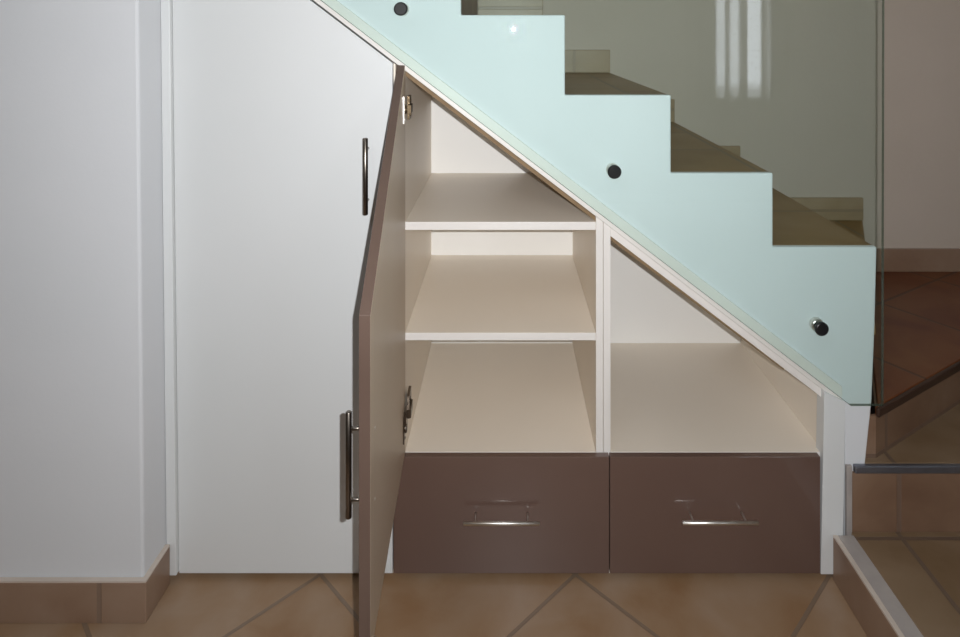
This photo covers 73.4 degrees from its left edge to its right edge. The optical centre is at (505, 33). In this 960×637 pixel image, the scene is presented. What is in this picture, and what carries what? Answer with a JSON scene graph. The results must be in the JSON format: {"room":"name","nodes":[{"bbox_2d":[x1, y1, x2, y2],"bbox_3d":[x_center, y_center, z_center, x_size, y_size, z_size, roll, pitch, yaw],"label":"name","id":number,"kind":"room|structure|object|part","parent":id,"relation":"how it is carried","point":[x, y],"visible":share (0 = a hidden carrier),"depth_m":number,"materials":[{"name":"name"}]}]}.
{"room":"home stair hallway","nodes":[
{"label":"home stair hallway","id":0,"kind":"room"},
{"bbox_2d":[0,0,165,576],"bbox_3d":[-1.667,-0.253,2.017,1.666,3.200,1.070,0,0,0],"label":"wall","id":1,"kind":"structure","parent":0,"point":[83,451],"depth_m":1.48,"materials":[{"name":"white paint"}]},
{"bbox_2d":[0,544,169,622],"bbox_3d":[-1.611,1.302,1.522,1.577,0.092,0.106,0,0,0],"label":"baseboard","id":2,"kind":"structure","parent":1,"relation":"attached to","point":[19,602],"depth_m":1.47,"materials":[{"name":"tile"}]},
{"bbox_2d":[0,572,866,636],"bbox_3d":[-0.050,1.397,0.280,4.900,0.100,4.745,0,0,0],"label":"floor","id":3,"kind":"structure","parent":0,"point":[192,604],"depth_m":1.51,"materials":[{"name":"tile"}]},
{"bbox_2d":[173,0,396,572],"bbox_3d":[-0.552,0.501,1.863,0.551,1.693,0.625,0,0,0],"label":"tall cabinet","id":4,"kind":"object","parent":3,"relation":"on","point":[282,109],"visible":0.93,"depth_m":1.59,"materials":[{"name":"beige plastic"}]},
{"bbox_2d":[161,0,178,574],"bbox_3d":[-0.830,0.488,1.742,0.042,1.682,0.330,0,0,0],"label":"trim","id":5,"kind":"structure","parent":4,"relation":"attached to","point":[170,342],"depth_m":1.58,"materials":[{"name":"white paint"}]},
{"bbox_3d":[-0.538,0.519,2.171,0.487,1.658,0.008,0,0,0],"label":"panel","id":6,"kind":"part","parent":4,"relation":"part of","materials":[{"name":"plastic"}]},
{"bbox_3d":[-0.341,0.345,1.570,0.013,0.186,0.039,0,0,0],"label":"handle","id":7,"kind":"part","parent":4,"relation":"part of","materials":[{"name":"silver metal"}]},
{"bbox_3d":[-0.285,0.705,1.892,0.018,1.285,0.567,0,0,0],"label":"panel","id":8,"kind":"part","parent":4,"relation":"part of","materials":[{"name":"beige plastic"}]},
{"bbox_2d":[345,65,608,636],"bbox_3d":[-0.012,0.710,1.629,0.534,1.276,1.110,0,0,0],"label":"cabinet","id":9,"kind":"object","parent":3,"relation":"on","point":[480,428],"visible":0.98,"depth_m":1.62,"materials":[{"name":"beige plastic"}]},
{"bbox_3d":[-0.264,0.749,1.118,0.031,0.185,0.011,0,0,-3],"label":"handle","id":10,"kind":"part","parent":9,"relation":"part of","materials":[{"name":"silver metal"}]},
{"bbox_3d":[-0.249,0.556,1.340,0.020,0.969,0.532,0,0,-3],"label":"door","id":11,"kind":"part","parent":9,"relation":"part of","materials":[{"name":"beige laminate"}]},
{"bbox_3d":[-0.261,0.713,1.891,0.018,1.270,0.568,0,0,0],"label":"panel","id":12,"kind":"part","parent":9,"relation":"part of","materials":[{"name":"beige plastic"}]},
{"bbox_3d":[-0.014,0.280,1.896,0.477,0.379,0.557,0,0,0],"label":"panel","id":13,"kind":"part","parent":9,"relation":"part of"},
{"bbox_3d":[-0.014,1.054,1.891,0.477,0.018,0.567,0,0,0],"label":"shelf","id":14,"kind":"part","parent":9,"relation":"part of","materials":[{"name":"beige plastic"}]},
{"bbox_3d":[-0.014,0.757,1.891,0.477,0.019,0.566,0,0,0],"label":"shelf","id":15,"kind":"part","parent":9,"relation":"part of","materials":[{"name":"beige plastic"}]},
{"bbox_3d":[-0.014,0.480,1.891,0.477,0.020,0.566,0,0,0],"label":"shelf","id":16,"kind":"part","parent":9,"relation":"part of","materials":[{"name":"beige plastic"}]},
{"bbox_3d":[-0.012,1.189,1.598,0.534,0.288,0.018,0,0,0],"label":"drawer","id":17,"kind":"part","parent":9,"relation":"part of","materials":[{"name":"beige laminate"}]},
{"bbox_3d":[-0.011,1.184,1.570,0.185,0.010,0.039,0,0,0],"label":"handle","id":18,"kind":"part","parent":9,"relation":"part of","materials":[{"name":"metal"}]},
{"bbox_3d":[-0.014,0.710,2.179,0.478,1.234,0.008,0,0,0],"label":"panel","id":19,"kind":"part","parent":9,"relation":"part of","materials":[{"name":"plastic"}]},
{"bbox_3d":[0.234,0.902,1.891,0.018,0.891,0.568,0,0,0],"label":"panel","id":20,"kind":"part","parent":9,"relation":"part of","materials":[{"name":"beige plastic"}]},
{"bbox_2d":[337,0,959,636],"bbox_3d":[0.712,0.307,1.605,3.085,2.080,1.894,0,0,0],"label":"staircase","id":21,"kind":"structure","parent":3,"relation":"on","point":[891,344],"depth_m":1.61,"materials":[{"name":"clear glass"}]},
{"bbox_2d":[313,0,841,398],"bbox_3d":[0.003,0.263,1.602,1.667,1.316,0.010,0,0,0],"label":"trim","id":22,"kind":"structure","parent":21,"relation":"attached to","point":[347,17],"depth_m":1.60,"materials":[{"name":"white wood"}]},
{"bbox_2d":[394,2,828,335],"bbox_3d":[0.052,-0.273,1.588,1.754,2.371,0.039,0,0,0],"label":"bolts","id":23,"kind":"object","parent":21,"relation":"attached to","point":[613,170],"visible":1,"depth_m":1.57,"materials":[{"name":"grey metal"}]},
{"bbox_3d":[0.813,1.295,1.123,0.012,0.105,0.930,0,0,0],"label":"platform skirting","id":24,"kind":"part","parent":21,"relation":"part of","materials":[{"name":"ceramic"}]},
{"bbox_2d":[603,222,820,572],"bbox_3d":[0.528,0.909,1.867,0.568,0.877,0.633,0,0,0],"label":"base cabinet","id":25,"kind":"object","parent":3,"relation":"on","point":[709,434],"visible":0.92,"depth_m":1.61,"materials":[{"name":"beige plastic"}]},
{"bbox_3d":[0.252,0.909,1.891,0.018,0.877,0.568,0,0,0],"label":"panel","id":26,"kind":"part","parent":25,"relation":"part of","materials":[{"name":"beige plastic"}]},
{"bbox_3d":[0.528,0.907,2.179,0.533,0.842,0.008,0,0,0],"label":"panel","id":27,"kind":"part","parent":25,"relation":"part of","materials":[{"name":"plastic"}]},
{"bbox_3d":[0.517,1.189,1.598,0.520,0.288,0.018,0,0,0],"label":"drawer","id":28,"kind":"part","parent":25,"relation":"part of","materials":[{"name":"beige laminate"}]},
{"bbox_2d":[610,343,819,455],"bbox_3d":[0.528,1.054,1.891,0.533,0.018,0.567,0,0,0],"label":"shelf","id":29,"kind":"object","parent":25,"relation":"attached to","point":[667,399],"depth_m":1.81,"materials":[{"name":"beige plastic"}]},
{"bbox_3d":[0.528,0.698,1.891,0.533,0.428,0.567,0,0,0],"label":"panel","id":30,"kind":"part","parent":25,"relation":"part of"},
{"bbox_3d":[0.518,1.183,1.570,0.185,0.010,0.039,0,0,0],"label":"handle","id":31,"kind":"part","parent":25,"relation":"part of","materials":[{"name":"metal"}]},
{"bbox_3d":[0.803,1.119,1.891,0.018,0.456,0.568,0,0,0],"label":"panel","id":32,"kind":"part","parent":25,"relation":"part of","materials":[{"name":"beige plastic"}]},
{"bbox_2d":[816,389,844,573],"bbox_3d":[0.809,1.111,1.609,0.061,0.451,0.038,0,0,0],"label":"trim","id":33,"kind":"structure","parent":25,"relation":"attached to","point":[830,425],"depth_m":1.59,"materials":[{"name":"white paint"}]},
{"bbox_2d":[477,0,959,247],"bbox_3d":[-0.050,-0.253,2.603,4.700,3.200,0.100,0,0,0],"label":"wall","id":34,"kind":"structure","parent":0,"point":[829,98],"depth_m":2.55,"materials":[{"name":"paint"}]}
]}

